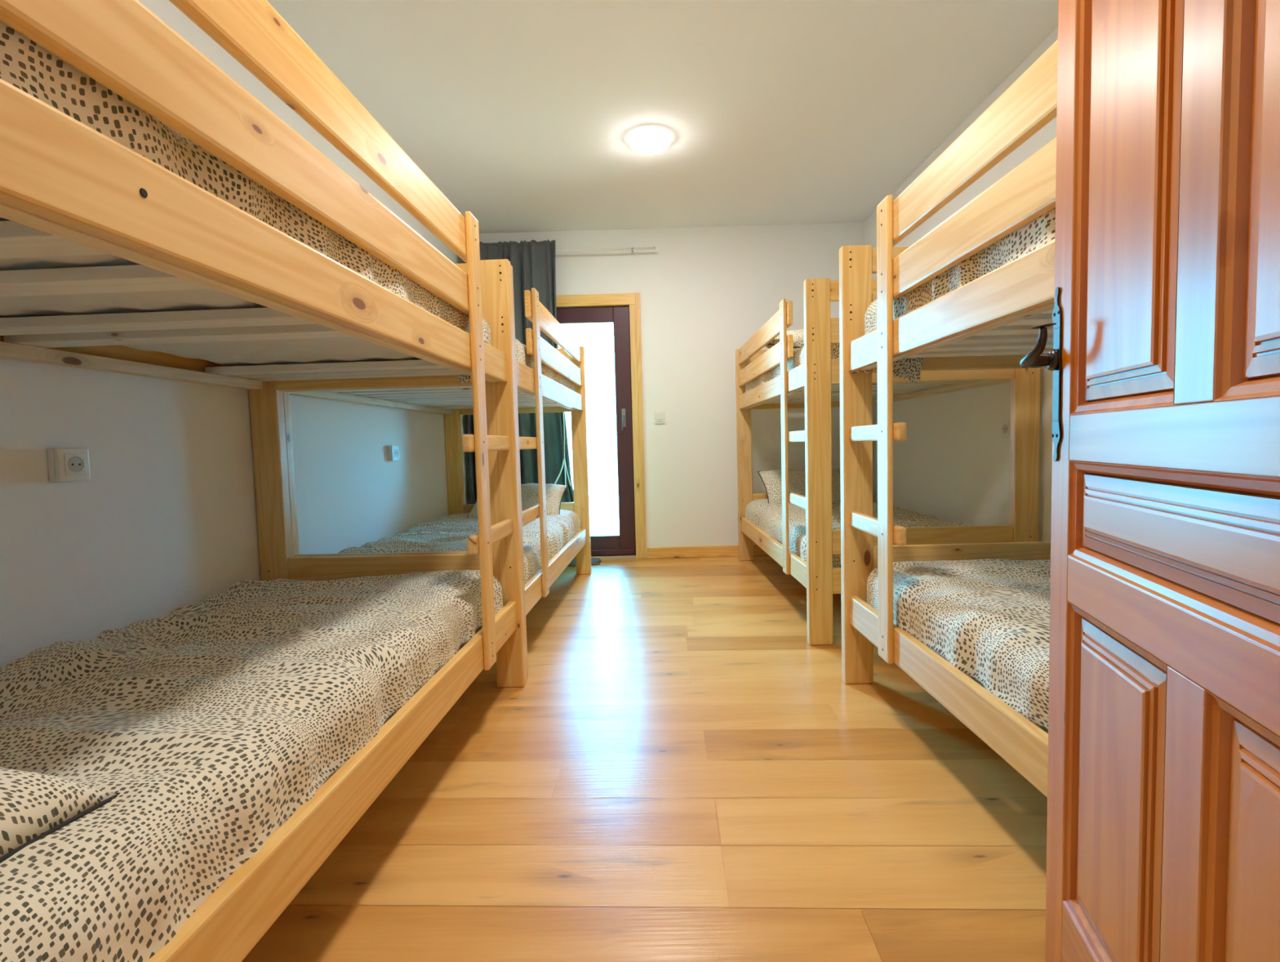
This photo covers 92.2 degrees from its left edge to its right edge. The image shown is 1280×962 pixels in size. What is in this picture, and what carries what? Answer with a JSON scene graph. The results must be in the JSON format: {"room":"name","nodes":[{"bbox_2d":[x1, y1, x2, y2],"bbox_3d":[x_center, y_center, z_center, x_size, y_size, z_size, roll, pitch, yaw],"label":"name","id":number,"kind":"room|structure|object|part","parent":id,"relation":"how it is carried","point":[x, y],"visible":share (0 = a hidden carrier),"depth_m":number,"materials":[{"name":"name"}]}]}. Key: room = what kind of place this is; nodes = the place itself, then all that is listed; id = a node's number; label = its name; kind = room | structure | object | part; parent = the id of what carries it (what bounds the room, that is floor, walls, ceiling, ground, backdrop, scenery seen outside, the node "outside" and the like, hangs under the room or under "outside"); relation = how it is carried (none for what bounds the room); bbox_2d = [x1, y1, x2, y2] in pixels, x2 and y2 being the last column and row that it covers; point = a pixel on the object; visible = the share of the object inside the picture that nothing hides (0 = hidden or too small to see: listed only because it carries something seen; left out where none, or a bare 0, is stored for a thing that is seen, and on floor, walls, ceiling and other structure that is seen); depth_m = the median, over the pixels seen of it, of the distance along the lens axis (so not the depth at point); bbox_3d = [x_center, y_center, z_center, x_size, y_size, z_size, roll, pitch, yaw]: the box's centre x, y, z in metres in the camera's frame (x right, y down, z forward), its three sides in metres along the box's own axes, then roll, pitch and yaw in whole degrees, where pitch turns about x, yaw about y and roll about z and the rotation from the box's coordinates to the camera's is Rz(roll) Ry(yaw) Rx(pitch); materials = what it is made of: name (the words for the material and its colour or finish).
{"room":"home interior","nodes":[
{"label":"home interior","id":0,"kind":"room"},
{"bbox_2d":[0,0,471,666],"bbox_3d":[-1.505,-0.430,2.173,0.120,2.550,5.518,-1,3,3],"label":"wall","id":1,"kind":"structure","parent":0,"point":[165,518],"depth_m":1.89,"materials":[{"name":"white paint"}]},
{"bbox_2d":[46,448,90,481],"bbox_3d":[-1.448,-0.042,1.566,0.034,0.082,0.082,-1,3,3],"label":"wall socket","id":2,"kind":"object","parent":1,"relation":"attached to","point":[64,464],"visible":1,"depth_m":1.55,"materials":[{"name":"white plastic"}]},
{"bbox_2d":[386,444,399,460],"bbox_3d":[-1.360,-0.155,3.401,0.034,0.082,0.082,-1,3,3],"label":"wall socket","id":3,"kind":"object","parent":1,"relation":"attached to","point":[393,451],"visible":1,"depth_m":3.37,"materials":[{"name":"white plastic"}]},
{"bbox_2d":[241,555,1047,961],"bbox_3d":[0.043,0.754,2.233,3.408,0.002,5.308,-1,3,1],"label":"floor","id":4,"kind":"structure","parent":0,"point":[675,773],"depth_m":1.48,"materials":[{"name":"brown wood"}]},
{"bbox_2d":[0,0,526,961],"bbox_3d":[-0.981,0.049,1.317,0.979,1.568,1.965,-1,3,3],"label":"bunk bed","id":5,"kind":"object","parent":4,"relation":"on","point":[68,188],"visible":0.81,"depth_m":1.01,"materials":[{"name":"brown wood"}]},
{"bbox_3d":[-1.449,-0.325,1.317,0.028,0.101,1.873,-1,3,3],"label":"rail","id":6,"kind":"part","parent":5,"relation":"part of","materials":[{"name":"brown wood"}]},
{"bbox_2d":[0,217,422,365],"bbox_3d":[-0.993,-0.385,1.289,0.814,0.092,1.753,-1,3,3],"label":"mattress","id":7,"kind":"object","parent":5,"relation":"on","point":[349,348],"visible":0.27,"depth_m":1.23,"materials":[{"name":"white fabric"}]},
{"bbox_2d":[0,20,490,382],"bbox_3d":[-0.991,-0.407,1.290,0.933,0.246,1.863,-1,3,3],"label":"duvet","id":8,"kind":"object","parent":7,"relation":"on","point":[25,64],"visible":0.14,"depth_m":0.80,"materials":[{"name":"fabric"}]},
{"bbox_3d":[-0.534,-0.346,1.271,0.028,0.101,1.873,-1,3,3],"label":"rail","id":9,"kind":"part","parent":5,"relation":"part of","materials":[{"name":"brown wood"}]},
{"bbox_3d":[-1.372,0.008,2.296,0.103,1.553,0.045,-1,3,3],"label":"post","id":10,"kind":"part","parent":5,"relation":"part of","materials":[{"name":"brown wood"}]},
{"bbox_3d":[-0.511,0.548,1.325,0.028,0.102,1.873,-1,3,3],"label":"rail","id":11,"kind":"part","parent":5,"relation":"part of","materials":[{"name":"brown wood"}]},
{"bbox_3d":[-0.945,-0.394,2.248,0.771,0.104,0.028,-1,3,3],"label":"rail","id":12,"kind":"part","parent":5,"relation":"part of","materials":[{"name":"brown wood"}]},
{"bbox_3d":[-0.926,0.330,2.292,0.771,0.107,0.028,-1,3,3],"label":"rail","id":13,"kind":"part","parent":5,"relation":"part of","materials":[{"name":"brown wood"}]},
{"bbox_3d":[-0.954,-0.728,2.228,0.771,0.084,0.028,-1,3,3],"label":"rail","id":14,"kind":"part","parent":5,"relation":"part of","materials":[{"name":"brown wood"}]},
{"bbox_3d":[-0.498,-0.013,2.252,0.103,1.553,0.045,-1,3,3],"label":"post","id":15,"kind":"part","parent":5,"relation":"part of","materials":[{"name":"brown wood"}]},
{"bbox_3d":[-0.969,0.513,1.344,0.813,0.091,1.753,-1,3,3],"label":"mattress","id":16,"kind":"object","parent":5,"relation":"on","visible":0},
{"bbox_2d":[0,569,502,961],"bbox_3d":[-0.973,0.452,1.338,0.915,0.176,1.847,-1,3,3],"label":"duvet","id":17,"kind":"object","parent":16,"relation":"on","point":[213,721],"visible":0.96,"depth_m":1.02,"materials":[{"name":"fabric"}]},
{"bbox_2d":[0,766,119,862],"bbox_3d":[-0.971,0.374,0.585,0.605,0.094,0.425,-1,3,4],"label":"pillow","id":18,"kind":"object","parent":17,"relation":"on","point":[33,806],"visible":1,"depth_m":0.71,"materials":[{"name":"fabric"}]},
{"bbox_2d":[283,265,591,679],"bbox_3d":[-0.891,-0.072,3.281,0.979,1.568,1.965,-1,3,3],"label":"bunk bed","id":19,"kind":"object","parent":4,"relation":"on","point":[536,393],"visible":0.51,"depth_m":3.05,"materials":[{"name":"brown wood"}]},
{"bbox_3d":[-1.375,0.005,2.347,0.103,1.553,0.045,-1,3,3],"label":"post","id":20,"kind":"part","parent":19,"relation":"part of","materials":[{"name":"brown wood"}]},
{"bbox_3d":[-1.359,-0.446,3.281,0.028,0.101,1.873,-1,3,3],"label":"rail","id":21,"kind":"part","parent":19,"relation":"part of","materials":[{"name":"brown wood"}]},
{"bbox_3d":[-0.949,-0.397,2.299,0.771,0.104,0.028,-1,3,3],"label":"rail","id":22,"kind":"part","parent":19,"relation":"part of","materials":[{"name":"brown wood"}]},
{"bbox_3d":[-0.929,0.327,2.343,0.771,0.107,0.028,-1,3,3],"label":"rail","id":23,"kind":"part","parent":19,"relation":"part of","materials":[{"name":"brown wood"}]},
{"bbox_3d":[-1.282,-0.113,4.260,0.103,1.553,0.045,-1,3,3],"label":"post","id":24,"kind":"part","parent":19,"relation":"part of","materials":[{"name":"brown wood"}]},
{"bbox_3d":[-0.856,-0.514,4.212,0.771,0.104,0.028,-1,3,3],"label":"rail","id":25,"kind":"part","parent":19,"relation":"part of","materials":[{"name":"brown wood"}]},
{"bbox_3d":[-0.837,0.209,4.256,0.771,0.107,0.028,-1,3,3],"label":"rail","id":26,"kind":"part","parent":19,"relation":"part of","materials":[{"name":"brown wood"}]},
{"bbox_3d":[-0.501,-0.015,2.304,0.103,1.553,0.045,-1,3,3],"label":"post","id":27,"kind":"part","parent":19,"relation":"part of","materials":[{"name":"brown wood"}]},
{"bbox_3d":[-0.445,-0.467,3.236,0.028,0.101,1.873,-1,3,3],"label":"rail","id":28,"kind":"part","parent":19,"relation":"part of","materials":[{"name":"brown wood"}]},
{"bbox_3d":[-0.421,0.427,3.289,0.028,0.102,1.873,-1,3,3],"label":"rail","id":29,"kind":"part","parent":19,"relation":"part of","materials":[{"name":"brown wood"}]},
{"bbox_3d":[-0.865,-0.848,4.192,0.771,0.084,0.028,-1,3,3],"label":"rail","id":30,"kind":"part","parent":19,"relation":"part of","materials":[{"name":"brown wood"}]},
{"bbox_3d":[-0.409,-0.133,4.217,0.103,1.553,0.045,-1,3,3],"label":"post","id":31,"kind":"part","parent":19,"relation":"part of","materials":[{"name":"brown wood"}]},
{"bbox_3d":[-0.880,0.392,3.308,0.813,0.091,1.753,-1,3,3],"label":"mattress","id":32,"kind":"object","parent":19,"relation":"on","visible":0},
{"bbox_2d":[337,509,580,583],"bbox_3d":[-0.883,0.331,3.302,0.908,0.176,1.838,-1,3,3],"label":"duvet","id":33,"kind":"object","parent":32,"relation":"on","point":[451,532],"visible":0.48,"depth_m":3.10,"materials":[{"name":"fabric"}]},
{"bbox_2d":[467,483,568,517],"bbox_3d":[-0.792,0.135,3.996,0.605,0.228,0.311,-1,3,4],"label":"pillow","id":34,"kind":"object","parent":33,"relation":"on","point":[530,491],"visible":0.31,"depth_m":3.95,"materials":[{"name":"fabric"}]},
{"bbox_3d":[-0.904,-0.506,3.254,0.813,0.091,1.753,-1,3,3],"label":"mattress","id":35,"kind":"object","parent":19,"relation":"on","visible":0},
{"bbox_2d":[515,337,574,391],"bbox_3d":[-0.905,-0.565,3.246,0.907,0.171,1.839,-1,3,3],"label":"duvet","id":36,"kind":"object","parent":35,"relation":"on","point":[522,356],"visible":0.08,"depth_m":3.03,"materials":[{"name":"fabric"}]},
{"bbox_2d":[735,278,1039,644],"bbox_3d":[1.202,-0.145,3.583,0.979,1.568,1.965,-1,3,0],"label":"bunk bed","id":37,"kind":"object","parent":4,"relation":"on","point":[813,385],"visible":0.62,"depth_m":2.63,"materials":[{"name":"brown wood"}]},
{"bbox_3d":[0.769,-0.184,4.544,0.103,1.553,0.045,-1,3,0],"label":"post","id":38,"kind":"part","parent":37,"relation":"part of","materials":[{"name":"brown wood"}]},
{"bbox_3d":[1.188,-0.921,4.495,0.771,0.084,0.028,-1,3,0],"label":"rail","id":39,"kind":"part","parent":37,"relation":"part of","materials":[{"name":"brown wood"}]},
{"bbox_3d":[1.215,0.136,4.559,0.771,0.107,0.028,-1,3,0],"label":"rail","id":40,"kind":"part","parent":37,"relation":"part of","materials":[{"name":"brown wood"}]},
{"bbox_3d":[0.734,-0.518,3.563,0.028,0.101,1.873,-1,3,0],"label":"rail","id":41,"kind":"part","parent":37,"relation":"part of","materials":[{"name":"brown wood"}]},
{"bbox_3d":[0.758,0.376,3.617,0.028,0.102,1.873,-1,3,0],"label":"rail","id":42,"kind":"part","parent":37,"relation":"part of","materials":[{"name":"brown wood"}]},
{"bbox_3d":[1.196,-0.587,4.516,0.771,0.104,0.028,-1,3,0],"label":"rail","id":43,"kind":"part","parent":37,"relation":"part of","materials":[{"name":"brown wood"}]},
{"bbox_3d":[0.761,-0.069,2.629,0.103,1.553,0.045,-1,3,0],"label":"post","id":44,"kind":"part","parent":37,"relation":"part of","materials":[{"name":"brown wood"}]},
{"bbox_3d":[1.184,-0.640,2.590,0.771,0.105,0.028,-1,3,0],"label":"rail","id":45,"kind":"part","parent":37,"relation":"part of","materials":[{"name":"brown wood"}]},
{"bbox_3d":[1.212,0.420,2.654,0.771,0.110,0.028,-1,3,0],"label":"rail","id":46,"kind":"part","parent":37,"relation":"part of","materials":[{"name":"brown wood"}]},
{"bbox_3d":[1.179,-0.805,2.580,0.771,0.084,0.028,-1,3,0],"label":"rail","id":47,"kind":"part","parent":37,"relation":"part of","materials":[{"name":"brown wood"}]},
{"bbox_3d":[1.207,0.252,2.644,0.771,0.107,0.028,-1,3,0],"label":"rail","id":48,"kind":"part","parent":37,"relation":"part of","materials":[{"name":"brown wood"}]},
{"bbox_3d":[1.188,-0.471,2.600,0.771,0.104,0.028,-1,3,0],"label":"rail","id":49,"kind":"part","parent":37,"relation":"part of","materials":[{"name":"brown wood"}]},
{"bbox_3d":[1.650,-0.542,3.558,0.028,0.101,1.873,-1,3,0],"label":"rail","id":50,"kind":"part","parent":37,"relation":"part of","materials":[{"name":"brown wood"}]},
{"bbox_3d":[1.636,-0.091,2.624,0.103,1.553,0.045,-1,3,0],"label":"post","id":51,"kind":"part","parent":37,"relation":"part of","materials":[{"name":"brown wood"}]},
{"bbox_3d":[1.215,0.319,3.610,0.813,0.091,1.753,-1,3,0],"label":"mattress","id":52,"kind":"object","parent":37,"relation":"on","visible":0},
{"bbox_2d":[745,498,970,567],"bbox_3d":[1.210,0.257,3.606,0.914,0.179,1.847,-1,3,0],"label":"duvet","id":53,"kind":"object","parent":52,"relation":"on","point":[767,517],"visible":0.3,"depth_m":3.44,"materials":[{"name":"fabric"}]},
{"bbox_2d":[757,468,840,503],"bbox_3d":[1.160,0.046,4.330,0.605,0.258,0.277,-2,3,-4],"label":"pillow","id":54,"kind":"object","parent":53,"relation":"on","point":[771,479],"visible":0.36,"depth_m":4.29,"materials":[{"name":"fabric"}]},
{"bbox_3d":[1.191,-0.579,3.556,0.813,0.091,1.753,-1,3,0],"label":"mattress","id":55,"kind":"object","parent":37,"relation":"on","visible":0},
{"bbox_2d":[745,343,839,391],"bbox_3d":[1.190,-0.640,3.551,0.902,0.170,1.832,-1,3,0],"label":"duvet","id":56,"kind":"object","parent":55,"relation":"on","point":[797,359],"visible":0.12,"depth_m":3.09,"materials":[{"name":"fabric"}]},
{"bbox_2d":[765,328,804,350],"bbox_3d":[1.071,-0.800,3.570,0.625,0.200,0.416,-2,3,-7],"label":"pillow","id":57,"kind":"object","parent":56,"relation":"on","point":[798,335],"visible":0.1,"depth_m":3.40,"materials":[{"name":"fabric"}]},
{"bbox_2d":[839,39,1120,797],"bbox_3d":[1.199,-0.004,1.236,0.979,1.568,1.965,-1,3,1],"label":"bunk bed","id":58,"kind":"object","parent":4,"relation":"on","point":[987,322],"visible":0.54,"depth_m":1.62,"materials":[{"name":"brown wood"}]},
{"bbox_3d":[0.772,-0.043,2.200,0.103,1.553,0.045,-1,3,1],"label":"post","id":59,"kind":"part","parent":58,"relation":"part of","materials":[{"name":"brown wood"}]},
{"bbox_3d":[1.195,-0.614,2.159,0.771,0.105,0.028,-1,3,1],"label":"rail","id":60,"kind":"part","parent":58,"relation":"part of","materials":[{"name":"brown wood"}]},
{"bbox_3d":[1.190,-0.779,2.149,0.771,0.084,0.028,-1,3,1],"label":"rail","id":61,"kind":"part","parent":58,"relation":"part of","materials":[{"name":"brown wood"}]},
{"bbox_3d":[0.755,0.517,1.273,0.028,0.102,1.873,-1,3,1],"label":"rail","id":62,"kind":"part","parent":58,"relation":"part of","materials":[{"name":"brown wood"}]},
{"bbox_3d":[0.732,-0.377,1.219,0.028,0.101,1.873,-1,3,1],"label":"rail","id":63,"kind":"part","parent":58,"relation":"part of","materials":[{"name":"brown wood"}]},
{"bbox_3d":[1.199,-0.446,2.169,0.771,0.104,0.028,-1,3,1],"label":"rail","id":64,"kind":"part","parent":58,"relation":"part of","materials":[{"name":"brown wood"}]},
{"bbox_3d":[1.218,0.278,2.212,0.771,0.107,0.028,-1,3,1],"label":"rail","id":65,"kind":"part","parent":58,"relation":"part of","materials":[{"name":"brown wood"}]},
{"bbox_3d":[1.212,0.460,1.263,0.813,0.091,1.753,-1,3,1],"label":"mattress","id":66,"kind":"object","parent":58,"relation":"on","visible":0},
{"bbox_2d":[866,558,1050,732],"bbox_3d":[1.212,0.400,1.260,0.914,0.176,1.853,-1,3,1],"label":"duvet","id":67,"kind":"object","parent":66,"relation":"on","point":[988,618],"visible":0.37,"depth_m":1.57,"materials":[{"name":"fabric"}]},
{"bbox_3d":[1.188,-0.438,1.209,0.813,0.091,1.753,-1,3,1],"label":"mattress","id":68,"kind":"object","parent":58,"relation":"on","visible":0},
{"bbox_2d":[852,207,1055,382],"bbox_3d":[1.188,-0.439,1.215,0.924,0.292,1.854,-1,3,1],"label":"duvet","id":69,"kind":"object","parent":68,"relation":"on","point":[1040,231],"visible":0.18,"depth_m":1.42,"materials":[{"name":"fabric"}]},
{"bbox_2d":[1018,0,1279,961],"bbox_3d":[0.527,-0.182,0.596,0.092,2.022,0.753,-1,4,16],"label":"door","id":70,"kind":"structure","parent":4,"relation":"on","point":[1163,826],"depth_m":0.66,"materials":[{"name":"brown wood"}]},
{"bbox_3d":[0.593,-0.196,0.916,0.044,0.052,0.077,-1,4,16],"label":"lever","id":71,"kind":"part","parent":70,"relation":"part of","materials":[{"name":"black metal"}]},
{"bbox_3d":[0.633,-0.161,0.936,0.003,0.140,0.026,-1,4,16],"label":"handle plate","id":72,"kind":"part","parent":70,"relation":"part of","materials":[{"name":"black metal"}]},
{"bbox_3d":[0.580,0.743,0.649,0.035,0.167,0.606,-1,4,16],"label":"rail","id":73,"kind":"part","parent":70,"relation":"part of","materials":[{"name":"brown wood"}]},
{"bbox_3d":[0.611,0.417,0.794,0.021,0.464,0.270,-1,4,16],"label":"moulding","id":74,"kind":"part","parent":70,"relation":"part of","materials":[{"name":"brown wood"}]},
{"bbox_3d":[0.616,0.417,0.792,0.028,0.430,0.236,-1,4,16],"label":"panel","id":75,"kind":"part","parent":70,"relation":"part of","materials":[{"name":"brown wood"}]},
{"bbox_3d":[0.584,-0.595,0.733,0.021,1.017,0.270,-1,4,16],"label":"moulding","id":76,"kind":"part","parent":70,"relation":"part of","materials":[{"name":"brown wood"}]},
{"bbox_3d":[0.589,-0.595,0.731,0.028,0.983,0.236,-1,4,16],"label":"panel","id":77,"kind":"part","parent":70,"relation":"part of","materials":[{"name":"brown wood"}]},
{"bbox_3d":[0.565,0.164,0.614,0.035,0.067,0.606,-1,4,16],"label":"rail","id":78,"kind":"part","parent":70,"relation":"part of","materials":[{"name":"brown wood"}]},
{"bbox_3d":[0.555,0.060,0.610,0.021,0.141,0.607,-1,4,16],"label":"moulding","id":79,"kind":"part","parent":70,"relation":"part of","materials":[{"name":"brown wood"}]},
{"bbox_3d":[0.560,-0.043,0.602,0.035,0.066,0.606,-1,4,16],"label":"rail","id":80,"kind":"part","parent":70,"relation":"part of","materials":[{"name":"brown wood"}]},
{"bbox_3d":[0.560,0.060,0.608,0.028,0.106,0.573,-1,4,16],"label":"panel","id":81,"kind":"part","parent":70,"relation":"part of","materials":[{"name":"brown wood"}]},
{"bbox_3d":[0.519,0.439,0.470,0.021,0.464,0.270,-1,4,16],"label":"moulding","id":82,"kind":"part","parent":70,"relation":"part of","materials":[{"name":"brown wood"}]},
{"bbox_3d":[0.493,-0.573,0.409,0.021,1.017,0.270,-1,4,16],"label":"moulding","id":83,"kind":"part","parent":70,"relation":"part of","materials":[{"name":"brown wood"}]},
{"bbox_3d":[0.524,0.439,0.469,0.028,0.430,0.236,-1,4,16],"label":"panel","id":84,"kind":"part","parent":70,"relation":"part of","materials":[{"name":"brown wood"}]},
{"bbox_3d":[0.497,-0.573,0.408,0.028,0.983,0.236,-1,4,16],"label":"panel","id":85,"kind":"part","parent":70,"relation":"part of","materials":[{"name":"brown wood"}]},
{"bbox_2d":[266,0,1058,233],"bbox_3d":[-0.049,-1.790,2.080,3.658,0.100,5.508,-1,3,1],"label":"ceiling","id":86,"kind":"structure","parent":0,"point":[524,115],"depth_m":2.84,"materials":[{"name":"white paint"}]},
{"bbox_2d":[630,128,670,154],"bbox_3d":[0.053,-1.792,3.264,0.212,0.044,0.212,-1,3,1],"label":"ceiling light","id":87,"kind":"object","parent":86,"relation":"attached to","point":[646,140],"visible":1,"depth_m":3.21,"materials":[{"name":"white plastic"}]},
{"bbox_2d":[479,222,864,558],"bbox_3d":[0.095,-0.631,4.808,3.238,2.550,0.200,-1,3,1],"label":"wall","id":88,"kind":"structure","parent":0,"point":[704,291],"depth_m":4.67,"materials":[{"name":"white paint"}]},
{"bbox_2d":[555,293,635,307],"bbox_3d":[-0.454,-1.368,4.711,0.910,0.084,0.112,-1,3,1],"label":"trim","id":89,"kind":"structure","parent":88,"relation":"attached to","point":[622,299],"depth_m":4.65,"materials":[{"name":"brown wood"}]},
{"bbox_2d":[555,305,635,555],"bbox_3d":[-0.427,-0.368,4.752,0.744,1.917,0.122,-1,3,1],"label":"door","id":90,"kind":"structure","parent":88,"relation":"in","point":[624,543],"depth_m":4.74,"materials":[{"name":"red wood"}]},
{"bbox_3d":[-0.451,-1.266,4.726,0.492,0.121,0.065,-1,3,1],"label":"rail","id":91,"kind":"part","parent":90,"relation":"part of","materials":[{"name":"red wood"}]},
{"bbox_3d":[-0.404,0.507,4.833,0.492,0.158,0.065,-1,3,1],"label":"rail","id":92,"kind":"part","parent":90,"relation":"part of","materials":[{"name":"red wood"}]},
{"bbox_3d":[-0.129,-0.442,4.708,0.024,0.117,0.049,-1,3,1],"label":"lever","id":93,"kind":"part","parent":90,"relation":"part of","materials":[{"name":"grey metal"}]},
{"bbox_3d":[-0.124,-0.485,4.734,0.030,0.140,0.008,-1,3,1],"label":"handle","id":94,"kind":"part","parent":90,"relation":"part of","materials":[{"name":"grey metal"}]},
{"bbox_2d":[555,246,656,253],"bbox_3d":[-0.602,-1.695,4.594,1.442,0.037,0.108,-1,3,1],"label":"rail","id":95,"kind":"object","parent":88,"relation":"attached to","point":[632,249],"visible":0.6,"depth_m":4.54,"materials":[{"name":"white plastic"}]},
{"bbox_2d":[459,239,600,565],"bbox_3d":[-0.813,-0.569,4.542,0.985,2.401,0.309,-1,3,1],"label":"curtain","id":96,"kind":"object","parent":95,"relation":"hanging from","point":[533,264],"visible":0.3,"depth_m":4.58,"materials":[{"name":"fabric"}]},
{"bbox_2d":[554,412,570,485],"bbox_3d":[-0.571,-0.362,4.410,0.129,0.803,0.012,-1,3,1],"label":"string","id":97,"kind":"object","parent":96,"relation":"hanging from","point":[564,460],"visible":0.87,"depth_m":4.42,"materials":[{"name":"white fabric"}]},
{"bbox_3d":[-0.548,-0.464,4.404,0.011,0.600,0.006,-1,3,1],"label":"cord","id":98,"kind":"part","parent":97,"relation":"part of","materials":[{"name":"white fabric"}]},
{"bbox_2d":[591,555,635,559],"bbox_3d":[-0.402,0.598,4.843,0.744,0.024,0.126,-1,3,1],"label":"trim","id":99,"kind":"structure","parent":88,"relation":"attached to","point":[613,557],"depth_m":4.78,"materials":[{"name":"beige wood"}]},
{"bbox_2d":[629,292,646,558],"bbox_3d":[-0.014,-0.369,4.768,0.083,1.939,0.114,-1,3,1],"label":"trim","id":100,"kind":"structure","parent":88,"relation":"attached to","point":[632,307],"depth_m":4.71,"materials":[{"name":"brown wood"}]},
{"bbox_2d":[653,412,665,423],"bbox_3d":[0.150,-0.481,4.707,0.082,0.086,0.017,-1,3,1],"label":"light switch","id":101,"kind":"object","parent":88,"relation":"attached to","point":[660,417],"visible":1,"depth_m":4.71,"materials":[{"name":"white plastic"}]},
{"bbox_2d":[647,544,768,558],"bbox_3d":[0.894,0.535,4.765,1.673,0.084,0.014,-1,3,1],"label":"baseboard","id":102,"kind":"structure","parent":88,"relation":"attached to","point":[711,550],"depth_m":4.76,"materials":[{"name":"brown wood"}]},
{"bbox_2d":[864,26,1279,541],"bbox_3d":[1.754,-0.514,2.144,0.120,2.550,5.508,-1,3,1],"label":"wall","id":103,"kind":"structure","parent":0,"point":[952,464],"depth_m":3.23,"materials":[{"name":"white paint"}]},
{"bbox_2d":[1000,419,1009,437],"bbox_3d":[1.690,-0.239,2.823,0.034,0.082,0.082,-1,3,1],"label":"wall socket","id":104,"kind":"object","parent":103,"relation":"attached to","point":[1005,424],"visible":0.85,"depth_m":2.82,"materials":[{"name":"white plastic"}]}
]}

